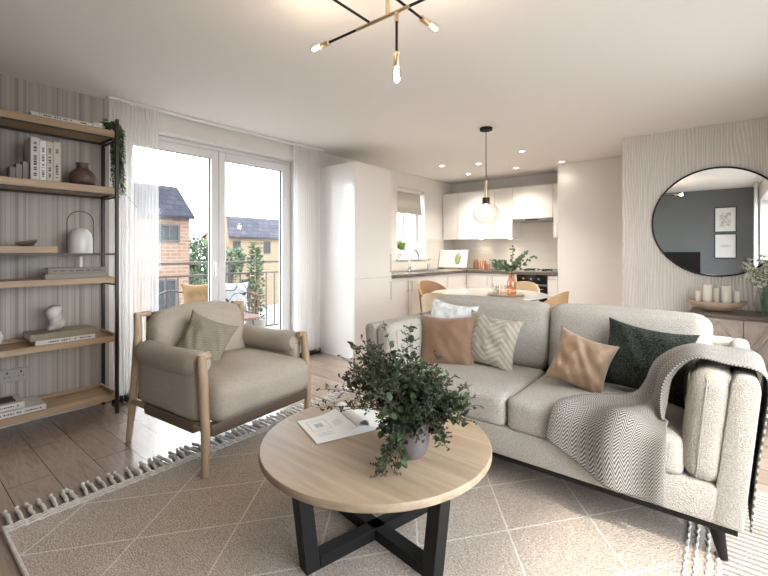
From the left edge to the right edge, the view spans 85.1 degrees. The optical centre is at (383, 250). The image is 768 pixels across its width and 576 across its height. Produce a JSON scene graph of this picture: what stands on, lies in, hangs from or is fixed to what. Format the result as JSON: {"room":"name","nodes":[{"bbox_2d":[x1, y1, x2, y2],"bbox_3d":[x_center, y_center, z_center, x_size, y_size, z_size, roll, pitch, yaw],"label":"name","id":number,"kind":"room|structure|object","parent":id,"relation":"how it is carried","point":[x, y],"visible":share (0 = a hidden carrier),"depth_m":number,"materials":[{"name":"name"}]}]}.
{"room":"living room","nodes":[
{"label":"living room","id":0,"kind":"room"},
{"bbox_2d":[0,74,451,398],"bbox_3d":[-1.072,0.000,4.926,0.280,2.400,7.550,0,0,39],"label":"wall","id":1,"kind":"structure","parent":0,"point":[42,218],"depth_m":3.13,"materials":[{"name":"paint"}]},
{"bbox_2d":[0,366,27,383],"bbox_3d":[-2.548,0.855,2.878,0.014,0.090,0.150,0,0,39],"label":"wall socket","id":2,"kind":"object","parent":1,"relation":"attached to","point":[16,374],"visible":1,"depth_m":2.87,"materials":[{"name":"grey plastic"}]},
{"bbox_2d":[0,388,112,428],"bbox_3d":[-2.636,1.150,2.769,0.015,0.100,1.630,0,0,39],"label":"baseboard","id":3,"kind":"structure","parent":1,"relation":"attached to","point":[112,388],"depth_m":3.04,"materials":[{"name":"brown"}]},
{"bbox_2d":[158,135,289,329],"bbox_3d":[-1.666,0.080,4.191,0.127,2.240,1.800,0,0,39],"label":"door","id":4,"kind":"structure","parent":1,"relation":"in","point":[217,157],"depth_m":4.21,"materials":[{"name":"white plastic"}]},
{"bbox_2d":[397,187,421,215],"bbox_3d":[0.403,-0.771,6.582,0.069,0.393,0.716,0,0,39],"label":"blind","id":5,"kind":"object","parent":1,"relation":"attached to","point":[408,201],"visible":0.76,"depth_m":6.55,"materials":[{"name":"white fabric"}]},
{"bbox_2d":[396,213,426,259],"bbox_3d":[0.361,-0.415,6.616,0.250,1.110,0.800,0,0,39],"label":"window","id":6,"kind":"structure","parent":1,"relation":"in","point":[402,215],"depth_m":6.66,"materials":[{"name":"white"}]},
{"bbox_2d":[397,240,407,257],"bbox_3d":[0.261,-0.037,6.384,0.219,0.289,0.252,0,0,39],"label":"potted herb","id":7,"kind":"object","parent":6,"relation":"on","point":[400,245],"visible":0.71,"depth_m":6.35,"materials":[{"name":"green plant"}]},
{"bbox_2d":[392,239,452,270],"bbox_3d":[0.419,0.049,6.529,0.010,0.498,2.579,0,0,39],"label":"backsplash","id":8,"kind":"structure","parent":1,"relation":"attached to","point":[433,246],"depth_m":6.96,"materials":[{"name":"beige tile"}]},
{"bbox_2d":[0,0,767,183],"bbox_3d":[0.705,-1.350,3.481,4.900,0.300,7.550,0,0,39],"label":"ceiling","id":9,"kind":"structure","parent":0,"point":[555,81],"depth_m":2.72,"materials":[{"name":"white paint"}]},
{"bbox_2d":[106,96,323,151],"bbox_3d":[-1.435,-1.188,4.107,0.060,0.021,2.240,0,0,39],"label":"track","id":10,"kind":"object","parent":9,"relation":"attached to","point":[111,98],"visible":1,"depth_m":3.84,"materials":[{"name":"white metal"}]},
{"bbox_2d":[112,100,158,404],"bbox_3d":[-2.012,0.010,3.398,0.061,2.372,0.343,0,0,39],"label":"sheer curtain","id":11,"kind":"object","parent":10,"relation":"hanging from","point":[138,226],"visible":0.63,"depth_m":3.40,"materials":[{"name":"fabric"}]},
{"bbox_2d":[293,145,320,356],"bbox_3d":[-0.879,0.010,4.791,0.061,2.372,0.405,0,0,39],"label":"sheer curtain","id":12,"kind":"object","parent":10,"relation":"hanging from","point":[306,162],"visible":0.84,"depth_m":4.79,"materials":[{"name":"fabric"}]},
{"bbox_2d":[312,0,436,79],"bbox_3d":[0.034,-0.936,1.629,0.846,0.528,0.684,0,0,6],"label":"chandelier","id":13,"kind":"object","parent":9,"relation":"hanging from","point":[396,55],"visible":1,"depth_m":1.70,"materials":[{"name":"gold metal"}]},
{"bbox_2d":[480,126,491,214],"bbox_3d":[0.995,-0.735,4.076,0.260,0.930,0.260,0,0,39],"label":"pendant light","id":14,"kind":"object","parent":9,"relation":"hanging from","point":[485,200],"visible":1,"depth_m":4.05,"materials":[{"name":"black metal"}]},
{"bbox_2d":[0,352,767,575],"bbox_3d":[0.705,1.325,3.481,4.900,0.250,7.550,0,0,39],"label":"floor","id":15,"kind":"structure","parent":0,"point":[39,458],"depth_m":2.54,"materials":[{"name":"brown wood"}]},
{"bbox_2d":[0,108,118,426],"bbox_3d":[-2.542,0.113,2.631,0.307,2.175,1.456,0,0,39],"label":"bookshelf","id":16,"kind":"object","parent":15,"relation":"on","point":[59,402],"visible":0.99,"depth_m":2.92,"materials":[{"name":"brown wood"}]},
{"bbox_2d":[6,166,14,176],"bbox_3d":[-2.435,-0.506,2.728,0.100,0.075,0.029,0,0,39],"label":"book","id":17,"kind":"object","parent":16,"relation":"on","point":[10,171],"visible":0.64,"depth_m":2.70,"materials":[{"name":"grey paper"}]},
{"bbox_2d":[13,164,21,177],"bbox_3d":[-2.414,-0.518,2.753,0.100,0.098,0.029,0,0,39],"label":"book","id":18,"kind":"object","parent":16,"relation":"on","point":[18,167],"visible":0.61,"depth_m":2.72,"materials":[{"name":"grey paper"}]},
{"bbox_2d":[0,396,45,419],"bbox_3d":[-2.461,1.033,2.711,0.241,0.036,0.380,0,0,39],"label":"book","id":19,"kind":"object","parent":16,"relation":"on","point":[32,404],"visible":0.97,"depth_m":2.73,"materials":[{"name":"grey paper"}]},
{"bbox_2d":[0,394,24,411],"bbox_3d":[-2.513,0.994,2.666,0.206,0.040,0.305,0,0,39],"label":"book","id":20,"kind":"object","parent":19,"relation":"on","point":[7,403],"visible":1,"depth_m":2.70,"materials":[{"name":"grey paper"}]},
{"bbox_2d":[19,161,28,178],"bbox_3d":[-2.393,-0.528,2.779,0.100,0.118,0.029,0,0,39],"label":"book","id":21,"kind":"object","parent":16,"relation":"on","point":[25,165],"visible":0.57,"depth_m":2.75,"materials":[{"name":"grey paper"}]},
{"bbox_2d":[15,239,36,245],"bbox_3d":[-2.380,-0.056,2.780,0.081,0.046,0.116,0,0,39],"label":"ornament","id":22,"kind":"object","parent":16,"relation":"on","point":[30,242],"visible":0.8,"depth_m":2.76,"materials":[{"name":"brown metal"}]},
{"bbox_2d":[25,137,39,179],"bbox_3d":[-2.382,-0.612,2.828,0.176,0.285,0.046,0,0,39],"label":"book","id":23,"kind":"object","parent":16,"relation":"on","point":[32,144],"visible":0.89,"depth_m":2.78,"materials":[{"name":"grey paper"}]},
{"bbox_2d":[40,140,45,179],"bbox_3d":[-2.355,-0.604,2.861,0.176,0.270,0.034,0,0,39],"label":"book","id":24,"kind":"object","parent":16,"relation":"on","point":[42,143],"visible":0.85,"depth_m":2.80,"materials":[{"name":"white paper"}]},
{"bbox_2d":[46,142,52,180],"bbox_3d":[-2.333,-0.603,2.889,0.176,0.268,0.034,0,0,39],"label":"book","id":25,"kind":"object","parent":16,"relation":"on","point":[49,146],"visible":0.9,"depth_m":2.83,"materials":[{"name":"beige paper"}]},
{"bbox_2d":[52,142,60,181],"bbox_3d":[-2.308,-0.607,2.919,0.176,0.276,0.040,0,0,39],"label":"book","id":26,"kind":"object","parent":16,"relation":"on","point":[56,146],"visible":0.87,"depth_m":2.86,"materials":[{"name":"beige paper"}]},
{"bbox_2d":[29,334,94,345],"bbox_3d":[-2.256,0.609,2.934,0.196,0.030,0.335,0,0,39],"label":"book","id":27,"kind":"object","parent":16,"relation":"on","point":[88,336],"visible":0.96,"depth_m":2.85,"materials":[{"name":"grey paper"}]},
{"bbox_2d":[23,324,95,341],"bbox_3d":[-2.271,0.573,2.937,0.210,0.042,0.370,0,0,39],"label":"book","id":28,"kind":"object","parent":27,"relation":"on","point":[35,335],"visible":0.98,"depth_m":2.87,"materials":[{"name":"beige paper"}]},
{"bbox_2d":[44,305,64,330],"bbox_3d":[-2.301,0.465,2.922,0.078,0.172,0.114,0,0,39],"label":"stone ornament","id":29,"kind":"object","parent":28,"relation":"on","point":[56,321],"visible":1,"depth_m":2.90,"materials":[{"name":"white stone"}]},
{"bbox_2d":[28,111,96,126],"bbox_3d":[-2.259,-0.900,2.927,0.201,0.023,0.370,0,0,39],"label":"book","id":30,"kind":"object","parent":16,"relation":"on","point":[30,112],"visible":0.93,"depth_m":2.85,"materials":[{"name":"grey paper"}]},
{"bbox_2d":[41,272,107,278],"bbox_3d":[-2.177,0.173,2.953,0.105,0.032,0.365,0,0,39],"label":"book","id":31,"kind":"object","parent":16,"relation":"on","point":[104,274],"visible":0.95,"depth_m":2.90,"materials":[{"name":"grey paper"}]},
{"bbox_2d":[44,267,105,273],"bbox_3d":[-2.175,0.136,2.955,0.096,0.040,0.340,0,0,39],"label":"book","id":32,"kind":"object","parent":31,"relation":"on","point":[66,270],"visible":1,"depth_m":2.92,"materials":[{"name":"grey paper"}]},
{"bbox_2d":[66,211,93,266],"bbox_3d":[-2.228,-0.053,3.069,0.147,0.484,0.147,0,0,-19],"label":"table lamp","id":33,"kind":"object","parent":16,"relation":"on","point":[80,240],"visible":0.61,"depth_m":3.02,"materials":[{"name":"white ceramic"}]},
{"bbox_2d":[67,162,96,184],"bbox_3d":[-2.193,-0.553,3.041,0.176,0.168,0.176,0,0,39],"label":"vase","id":34,"kind":"object","parent":16,"relation":"on","point":[81,174],"visible":0.88,"depth_m":2.99,"materials":[{"name":"brown ceramic"}]},
{"bbox_2d":[90,118,137,206],"bbox_3d":[-2.053,-0.657,3.152,0.270,0.644,0.205,0,0,10],"label":"trailing plant","id":35,"kind":"object","parent":16,"relation":"hanging from","point":[105,125],"visible":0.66,"depth_m":3.15,"materials":[{"name":"green plant"}]},
{"bbox_2d":[126,300,310,478],"bbox_3d":[-1.039,0.776,2.717,0.911,0.855,0.850,0,0,34],"label":"armchair","id":36,"kind":"object","parent":15,"relation":"on","point":[260,371],"visible":0.99,"depth_m":2.48,"materials":[{"name":"beige fabric"}]},
{"bbox_2d":[176,309,238,360],"bbox_3d":[-1.127,0.565,2.633,0.376,0.385,0.196,0,0,-2],"label":"cushion","id":37,"kind":"object","parent":36,"relation":"on","point":[202,333],"visible":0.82,"depth_m":2.60,"materials":[{"name":"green fabric"}]},
{"bbox_2d":[208,347,307,421],"bbox_3d":[-0.970,0.815,2.669,0.743,0.281,0.716,0,0,34],"label":"seat cushion","id":38,"kind":"object","parent":36,"relation":"on","point":[247,384],"depth_m":2.48,"materials":[{"name":"beige fabric"}]},
{"bbox_2d":[320,161,391,358],"bbox_3d":[-0.351,0.105,5.058,0.670,2.190,0.665,0,0,39],"label":"tall cabinet","id":39,"kind":"object","parent":15,"relation":"on","point":[356,197],"visible":0.91,"depth_m":4.79,"materials":[{"name":"white"}]},
{"bbox_2d":[1,384,767,575],"bbox_3d":[0.186,1.188,1.867,3.022,0.022,2.428,0,0,39],"label":"rug","id":40,"kind":"object","parent":15,"relation":"on","point":[166,520],"visible":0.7,"depth_m":1.79,"materials":[{"name":"beige fabric"}]},
{"bbox_2d":[259,398,491,575],"bbox_3d":[-0.034,0.985,1.757,0.946,0.409,0.946,0,0,39],"label":"coffee table","id":41,"kind":"object","parent":40,"relation":"on","point":[335,475],"visible":0.73,"depth_m":1.53,"materials":[{"name":"brown wood"}]},
{"bbox_2d":[297,402,386,443],"bbox_3d":[-0.173,0.751,1.883,0.370,0.056,0.245,0,0,-30],"label":"magazine","id":42,"kind":"object","parent":41,"relation":"on","point":[335,424],"visible":0.93,"depth_m":1.83,"materials":[{"name":"white paper"}]},
{"bbox_2d":[315,321,483,477],"bbox_3d":[0.056,0.526,1.604,0.556,0.507,0.600,0,0,-34],"label":"potted plant","id":43,"kind":"object","parent":41,"relation":"on","point":[414,407],"visible":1,"depth_m":1.52,"materials":[{"name":"green plant"}]},
{"bbox_2d":[366,294,760,560],"bbox_3d":[0.899,0.754,2.437,1.888,0.877,0.945,0,0,39],"label":"sofa","id":44,"kind":"object","parent":40,"relation":"on","point":[710,443],"visible":0.57,"depth_m":2.01,"materials":[{"name":"beige fabric"}]},
{"bbox_2d":[377,313,431,370],"bbox_3d":[0.195,0.675,2.826,0.182,0.451,0.635,0,0,39],"label":"cushion","id":45,"kind":"object","parent":44,"relation":"on","point":[394,326],"depth_m":2.65,"materials":[{"name":"grey fabric"}]},
{"bbox_2d":[420,313,476,364],"bbox_3d":[0.411,0.595,2.732,0.396,0.364,0.195,0,0,19],"label":"cushion","id":46,"kind":"object","parent":44,"relation":"on","point":[450,338],"visible":0.87,"depth_m":2.67,"materials":[{"name":"beige fabric"}]},
{"bbox_2d":[431,297,478,317],"bbox_3d":[0.454,0.525,2.919,0.388,0.375,0.185,0,0,39],"label":"cushion","id":47,"kind":"object","parent":44,"relation":"on","point":[440,308],"visible":0.27,"depth_m":2.91,"materials":[{"name":"fabric"}]},
{"bbox_2d":[399,362,544,425],"bbox_3d":[0.529,0.812,2.566,0.716,0.200,0.678,0,0,39],"label":"seat cushion","id":48,"kind":"object","parent":44,"relation":"on","point":[493,388],"depth_m":2.29,"materials":[{"name":"grey fabric"}]},
{"bbox_2d":[438,294,552,369],"bbox_3d":[0.733,0.545,2.903,0.840,0.460,0.280,0,0,39],"label":"cushion","id":49,"kind":"object","parent":44,"relation":"on","point":[532,350],"depth_m":2.64,"materials":[{"name":"grey fabric"}]},
{"bbox_2d":[470,309,524,370],"bbox_3d":[0.677,0.570,2.647,0.387,0.366,0.199,0,0,39],"label":"cushion","id":50,"kind":"object","parent":44,"relation":"on","point":[493,340],"visible":0.94,"depth_m":2.58,"materials":[{"name":"beige fabric"}]},
{"bbox_2d":[543,326,619,392],"bbox_3d":[1.035,0.585,2.200,0.342,0.348,0.196,0,0,39],"label":"cushion","id":51,"kind":"object","parent":44,"relation":"on","point":[580,362],"visible":0.99,"depth_m":2.15,"materials":[{"name":"brown fabric"}]},
{"bbox_2d":[508,374,685,473],"bbox_3d":[1.090,0.812,2.111,0.728,0.201,0.677,0,0,39],"label":"seat cushion","id":52,"kind":"object","parent":44,"relation":"on","point":[530,404],"depth_m":2.01,"materials":[{"name":"grey fabric"}]},
{"bbox_2d":[548,303,712,395],"bbox_3d":[1.368,0.545,2.387,0.801,0.454,0.280,0,0,39],"label":"cushion","id":53,"kind":"object","parent":44,"relation":"on","point":[588,321],"depth_m":2.35,"materials":[{"name":"fabric"}]},
{"bbox_2d":[604,317,699,409],"bbox_3d":[1.317,0.550,2.119,0.203,0.374,0.442,0,0,-43],"label":"cushion","id":54,"kind":"object","parent":44,"relation":"on","point":[639,348],"visible":0.73,"depth_m":2.08,"materials":[{"name":"green fabric"}]},
{"bbox_2d":[546,343,767,532],"bbox_3d":[1.168,0.727,1.757,0.907,0.648,0.412,0,0,14],"label":"throw blanket","id":55,"kind":"object","parent":44,"relation":"on","point":[619,439],"visible":0.96,"depth_m":1.72,"materials":[{"name":"grey fabric"}]},
{"bbox_2d":[682,345,731,481],"bbox_3d":[1.424,0.675,1.826,0.182,0.451,0.635,0,0,39],"label":"cushion","id":56,"kind":"object","parent":44,"relation":"on","point":[707,414],"depth_m":1.59,"materials":[{"name":"grey fabric"}]},
{"bbox_2d":[392,276,424,317],"bbox_3d":[0.099,0.771,5.643,0.630,0.858,0.798,0,0,39],"label":"base cabinet","id":57,"kind":"object","parent":15,"relation":"on","point":[405,293],"visible":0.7,"depth_m":5.41,"materials":[{"name":"white"}]},
{"bbox_2d":[390,268,557,278],"bbox_3d":[1.193,0.320,5.894,2.011,0.040,2.570,0,0,39],"label":"countertop","id":58,"kind":"structure","parent":57,"relation":"on","point":[395,274],"depth_m":6.12,"materials":[{"name":"stone"}]},
{"bbox_2d":[408,250,419,270],"bbox_3d":[0.430,0.138,6.204,0.230,0.311,0.061,0,0,-38],"label":"tap","id":59,"kind":"object","parent":58,"relation":"on","point":[416,251],"visible":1,"depth_m":6.17,"materials":[{"name":"silver metal"}]},
{"bbox_2d":[404,270,435,271],"bbox_3d":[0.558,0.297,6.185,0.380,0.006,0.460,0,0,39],"label":"sink","id":60,"kind":"object","parent":58,"relation":"in","point":[411,270],"visible":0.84,"depth_m":6.08,"materials":[{"name":"beige ceramic"}]},
{"bbox_2d":[438,250,467,268],"bbox_3d":[1.159,0.140,7.010,0.499,0.318,0.160,0,0,31],"label":"cookbook","id":61,"kind":"object","parent":58,"relation":"on","point":[457,259],"visible":0.99,"depth_m":7.01,"materials":[{"name":"white paper"}]},
{"bbox_2d":[455,253,460,264],"bbox_3d":[1.233,0.131,6.967,0.107,0.194,0.061,0,0,31],"label":"food picture","id":62,"kind":"object","parent":61,"relation":"attached to","point":[457,255],"depth_m":6.96,"materials":[{"name":"green paper"}]},
{"bbox_2d":[480,259,485,268],"bbox_3d":[1.632,0.213,6.871,0.100,0.172,0.100,0,0,39],"label":"copper canister","id":63,"kind":"object","parent":58,"relation":"on","point":[482,262],"visible":0.85,"depth_m":6.83,"materials":[{"name":"brown metal"}]},
{"bbox_2d":[516,268,557,271],"bbox_3d":[2.308,0.284,6.244,0.540,0.032,0.480,0,0,39],"label":"gas hob","id":64,"kind":"object","parent":58,"relation":"in","point":[526,269],"visible":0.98,"depth_m":6.18,"materials":[{"name":"silver metal"}]},
{"bbox_2d":[418,280,446,312],"bbox_3d":[0.672,0.791,5.195,0.507,0.822,0.506,0,0,-37],"label":"dining chair","id":65,"kind":"object","parent":15,"relation":"on","point":[425,286],"visible":0.24,"depth_m":5.39,"materials":[{"name":"brown leather"}]},
{"bbox_2d":[421,293,445,311],"bbox_3d":[0.608,0.791,4.008,0.507,0.822,0.506,0,0,32],"label":"dining chair","id":66,"kind":"object","parent":15,"relation":"on","point":[426,299],"visible":0.13,"depth_m":3.86,"materials":[{"name":"beige wood"}]},
{"bbox_2d":[425,274,447,288],"bbox_3d":[0.541,0.771,6.186,0.630,0.858,0.598,0,0,39],"label":"base cabinet","id":67,"kind":"object","parent":15,"relation":"on","point":[442,279],"visible":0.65,"depth_m":6.08,"materials":[{"name":"white"}]},
{"bbox_2d":[448,273,466,288],"bbox_3d":[0.913,0.771,6.644,0.630,0.858,0.578,0,0,39],"label":"base cabinet","id":68,"kind":"object","parent":15,"relation":"on","point":[455,280],"visible":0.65,"depth_m":6.47,"materials":[{"name":"white"}]},
{"bbox_2d":[432,288,547,300],"bbox_3d":[1.106,0.825,4.450,1.200,0.750,1.200,0,0,39],"label":"dining table","id":69,"kind":"object","parent":15,"relation":"on","point":[529,295],"visible":0.4,"depth_m":4.53,"materials":[{"name":"white"}]},
{"bbox_2d":[487,292,524,296],"bbox_3d":[1.229,0.439,4.221,0.380,0.022,0.380,0,0,39],"label":"serving tray","id":70,"kind":"object","parent":69,"relation":"on","point":[496,294],"visible":1,"depth_m":4.22,"materials":[{"name":"brown wood"}]},
{"bbox_3d":[1.273,0.326,4.172,0.092,0.225,0.092,0,0,39],"label":"glass bottle","id":71,"kind":"object","parent":70,"relation":"on","visible":0},
{"bbox_2d":[490,245,537,276],"bbox_3d":[1.226,0.099,4.167,0.344,0.322,0.464,0,0,-33],"label":"eucalyptus sprigs","id":72,"kind":"object","parent":71,"relation":"in","point":[506,266],"visible":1,"depth_m":4.14,"materials":[{"name":"green plant"}]},
{"bbox_2d":[466,272,516,288],"bbox_3d":[1.814,0.771,6.644,0.828,0.858,0.622,0,0,39],"label":"base cabinet","id":73,"kind":"object","parent":15,"relation":"on","point":[474,280],"visible":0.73,"depth_m":6.44,"materials":[{"name":"white"}]},
{"bbox_2d":[503,281,539,300],"bbox_3d":[1.618,0.791,5.048,0.507,0.822,0.506,0,0,39],"label":"dining chair","id":74,"kind":"object","parent":15,"relation":"on","point":[521,285],"visible":0.12,"depth_m":5.23,"materials":[{"name":"beige wood"}]},
{"bbox_2d":[517,274,547,301],"bbox_3d":[2.296,0.721,6.231,0.436,0.758,0.635,0,0,39],"label":"oven","id":75,"kind":"object","parent":15,"relation":"on","point":[541,281],"visible":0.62,"depth_m":5.95,"materials":[{"name":"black metal"}]},
{"bbox_2d":[548,275,557,298],"bbox_3d":[2.532,0.771,6.061,0.138,0.858,0.622,0,0,39],"label":"base cabinet","id":76,"kind":"object","parent":15,"relation":"on","point":[552,279],"visible":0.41,"depth_m":5.84,"materials":[{"name":"white"}]},
{"bbox_2d":[544,291,568,306],"bbox_3d":[1.527,0.791,4.069,0.506,0.822,0.507,0,0,39],"label":"dining chair","id":77,"kind":"object","parent":15,"relation":"on","point":[563,297],"visible":0.09,"depth_m":3.84,"materials":[{"name":"brown leather"}]},
{"bbox_2d":[689,307,767,383],"bbox_3d":[3.115,0.870,3.647,0.710,0.660,0.470,0,0,39],"label":"console table","id":78,"kind":"object","parent":15,"relation":"on","point":[751,326],"visible":0.33,"depth_m":3.49,"materials":[{"name":"brown wood"}]},
{"bbox_2d":[686,297,746,310],"bbox_3d":[2.984,0.486,3.760,0.430,0.107,0.178,0,0,39],"label":"wooden bowl","id":79,"kind":"object","parent":78,"relation":"on","point":[713,306],"visible":0.93,"depth_m":3.70,"materials":[{"name":"brown wood"}]},
{"bbox_2d":[695,289,700,300],"bbox_3d":[2.904,0.425,3.864,0.044,0.140,0.044,0,0,39],"label":"pillar candle","id":80,"kind":"object","parent":79,"relation":"in","point":[697,292],"visible":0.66,"depth_m":3.85,"materials":[{"name":"beige wax"}]},
{"bbox_2d":[703,284,711,301],"bbox_3d":[2.933,0.409,3.788,0.068,0.229,0.068,0,0,39],"label":"pillar candle","id":81,"kind":"object","parent":79,"relation":"in","point":[707,289],"visible":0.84,"depth_m":3.76,"materials":[{"name":"beige wax"}]},
{"bbox_2d":[713,287,719,302],"bbox_3d":[3.005,0.424,3.782,0.048,0.199,0.048,0,0,39],"label":"pillar candle","id":82,"kind":"object","parent":79,"relation":"in","point":[716,291],"visible":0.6,"depth_m":3.77,"materials":[{"name":"beige wax"}]},
{"bbox_2d":[722,286,731,310],"bbox_3d":[3.037,0.412,3.705,0.068,0.224,0.068,0,0,39],"label":"pillar candle","id":83,"kind":"object","parent":79,"relation":"in","point":[726,290],"visible":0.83,"depth_m":3.68,"materials":[{"name":"beige wax"}]},
{"bbox_2d":[733,290,739,302],"bbox_3d":[3.107,0.417,3.686,0.052,0.155,0.052,0,0,39],"label":"pillar candle","id":84,"kind":"object","parent":79,"relation":"in","point":[736,294],"visible":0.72,"depth_m":3.67,"materials":[{"name":"beige wax"}]},
{"bbox_3d":[3.194,0.439,3.512,0.121,0.200,0.121,0,0,39],"label":"glass vase","id":85,"kind":"object","parent":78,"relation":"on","visible":0},
{"bbox_2d":[740,255,767,312],"bbox_3d":[3.181,0.274,3.492,0.260,0.493,0.387,0,0,27],"label":"flowers","id":86,"kind":"object","parent":85,"relation":"in","point":[762,282],"visible":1,"depth_m":3.52,"materials":[{"name":"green plant"}]},
{"bbox_2d":[452,172,557,269],"bbox_3d":[2.106,0.000,7.014,2.015,2.400,0.300,0,0,39],"label":"wall","id":87,"kind":"structure","parent":0,"point":[550,178],"depth_m":6.87,"materials":[{"name":"white paint"}]},
{"bbox_2d":[443,193,463,239],"bbox_3d":[1.235,-0.587,7.302,0.274,0.786,0.328,0,0,39],"label":"upper cabinet","id":88,"kind":"object","parent":87,"relation":"attached to","point":[449,200],"visible":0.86,"depth_m":7.17,"materials":[{"name":"white"}]},
{"bbox_2d":[457,190,494,239],"bbox_3d":[1.596,-0.587,6.989,0.673,0.786,0.358,0,0,39],"label":"upper cabinet","id":89,"kind":"object","parent":87,"relation":"attached to","point":[472,223],"visible":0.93,"depth_m":6.88,"materials":[{"name":"white wood"}]},
{"bbox_2d":[453,222,557,269],"bbox_3d":[2.012,-0.111,6.890,2.002,0.818,0.010,0,0,39],"label":"backsplash","id":90,"kind":"structure","parent":87,"relation":"attached to","point":[537,238],"depth_m":6.70,"materials":[{"name":"beige tile"}]},
{"bbox_2d":[495,188,519,238],"bbox_3d":[1.971,-0.587,6.684,0.286,0.786,0.358,0,0,39],"label":"upper cabinet","id":91,"kind":"object","parent":87,"relation":"attached to","point":[505,228],"visible":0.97,"depth_m":6.57,"materials":[{"name":"white"}]},
{"bbox_2d":[513,184,552,218],"bbox_3d":[2.329,-0.737,6.412,0.606,0.486,0.328,0,0,39],"label":"upper cabinet","id":92,"kind":"object","parent":87,"relation":"attached to","point":[536,201],"visible":0.81,"depth_m":6.27,"materials":[{"name":"white"}]},
{"bbox_2d":[513,217,552,222],"bbox_3d":[2.311,-0.469,6.387,0.585,0.048,0.334,0,0,39],"label":"hood","id":93,"kind":"object","parent":92,"relation":"attached to","point":[545,219],"visible":0.81,"depth_m":6.31,"materials":[{"name":"silver metal"}]},
{"bbox_2d":[553,183,557,237],"bbox_3d":[2.613,-0.587,6.162,0.142,0.786,0.358,0,0,39],"label":"upper cabinet","id":94,"kind":"object","parent":87,"relation":"attached to","point":[555,186],"visible":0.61,"depth_m":6.07,"materials":[{"name":"white"}]},
{"bbox_2d":[558,156,621,305],"bbox_3d":[3.058,0.000,5.840,0.945,2.400,0.920,0,0,39],"label":"wall partition","id":95,"kind":"structure","parent":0,"point":[590,191],"depth_m":5.52,"materials":[{"name":"white paint"}]},
{"bbox_2d":[622,117,767,312],"bbox_3d":[3.764,0.000,4.660,1.640,2.400,1.860,0,0,39],"label":"wall","id":96,"kind":"structure","parent":0,"point":[651,163],"depth_m":4.21,"materials":[{"name":"paper"}]},
{"bbox_2d":[652,166,767,276],"bbox_3d":[3.141,-0.275,3.949,1.038,1.038,0.027,0,0,39],"label":"round mirror","id":97,"kind":"object","parent":96,"relation":"attached to","point":[711,221],"visible":0.91,"depth_m":3.96,"materials":[{"name":"black mirror"}]},
{"bbox_3d":[-2.167,1.335,4.856,1.310,0.230,4.400,0,0,39],"label":"floor","id":98,"kind":"structure","parent":0,"visible":0},
{"bbox_2d":[159,290,182,310],"bbox_3d":[-2.348,0.845,4.848,0.621,0.753,0.682,0,0,39],"label":"garden chair","id":99,"kind":"object","parent":98,"relation":"on","point":[169,291],"visible":0.15,"depth_m":5.02,"materials":[{"name":"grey metal"}]},
{"bbox_2d":[180,283,207,302],"bbox_3d":[-2.179,0.580,4.956,0.422,0.412,0.172,0,0,-43],"label":"cushion","id":100,"kind":"object","parent":99,"relation":"on","point":[192,293],"visible":0.42,"depth_m":4.88,"materials":[{"name":"fabric"}]},
{"bbox_2d":[159,260,278,326],"bbox_3d":[-2.601,0.680,5.209,0.050,1.080,4.300,0,0,39],"label":"balcony railing","id":101,"kind":"object","parent":98,"relation":"on","point":[228,273],"visible":0.19,"depth_m":5.75,"materials":[{"name":"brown metal"}]},
{"bbox_2d":[244,291,260,324],"bbox_3d":[-1.922,0.845,5.371,0.621,0.753,0.682,0,0,28],"label":"garden chair","id":102,"kind":"object","parent":98,"relation":"on","point":[247,316],"visible":0.16,"depth_m":5.54,"materials":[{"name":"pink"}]},
{"bbox_2d":[225,282,248,312],"bbox_3d":[-1.888,0.580,5.222,0.417,0.411,0.171,0,0,-35],"label":"cushion","id":103,"kind":"object","parent":102,"relation":"on","point":[233,292],"visible":0.51,"depth_m":5.21,"materials":[{"name":"white fabric"}]},
{"bbox_2d":[245,241,266,326],"bbox_3d":[-1.791,0.534,5.814,0.327,1.372,0.322,0,0,39],"label":"shrub","id":104,"kind":"object","parent":98,"relation":"on","point":[260,321],"visible":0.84,"depth_m":5.79,"materials":[{"name":"green plant"}]},
{"bbox_2d":[245,317,265,326],"bbox_3d":[-1.785,1.080,5.809,0.280,0.280,0.280,0,0,39],"label":"pot","id":105,"kind":"object","parent":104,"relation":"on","point":[260,321],"depth_m":5.71,"materials":[{"name":"white ceramic"}]},
{"label":"outside","id":106,"kind":"structure","parent":0,"visible":0},
{"bbox_2d":[201,270,278,328],"bbox_3d":[9.465,4.250,11.637,180.000,0.100,150.000,0,0,39],"label":"ground","id":107,"kind":"structure","parent":106,"point":[270,308],"depth_m":27.65,"materials":[{"name":"white"}]},
{"bbox_2d":[159,185,194,309],"bbox_3d":[-13.424,0.490,17.410,3.700,7.420,9.470,0,0,39],"label":"house","id":108,"kind":"structure","parent":107,"relation":"on","point":[175,213],"depth_m":19.44,"materials":[{"name":"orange brick"}]},
{"bbox_2d":[189,232,207,284],"bbox_3d":[-11.115,1.544,24.775,3.150,5.328,3.012,0,0,39],"label":"tree","id":109,"kind":"object","parent":107,"relation":"on","point":[193,255],"visible":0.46,"depth_m":24.32,"materials":[{"name":"green plant"}]},
{"bbox_2d":[225,247,246,283],"bbox_3d":[-10.469,1.886,28.340,1.884,4.645,2.213,0,0,39],"label":"tree","id":110,"kind":"object","parent":107,"relation":"on","point":[231,253],"visible":0.43,"depth_m":28.27,"materials":[{"name":"green plant"}]},
{"bbox_2d":[201,216,278,305],"bbox_3d":[-10.189,0.765,33.907,3.900,6.870,7.550,0,0,39],"label":"house","id":111,"kind":"structure","parent":107,"relation":"on","point":[239,231],"depth_m":32.31,"materials":[{"name":"brick"}]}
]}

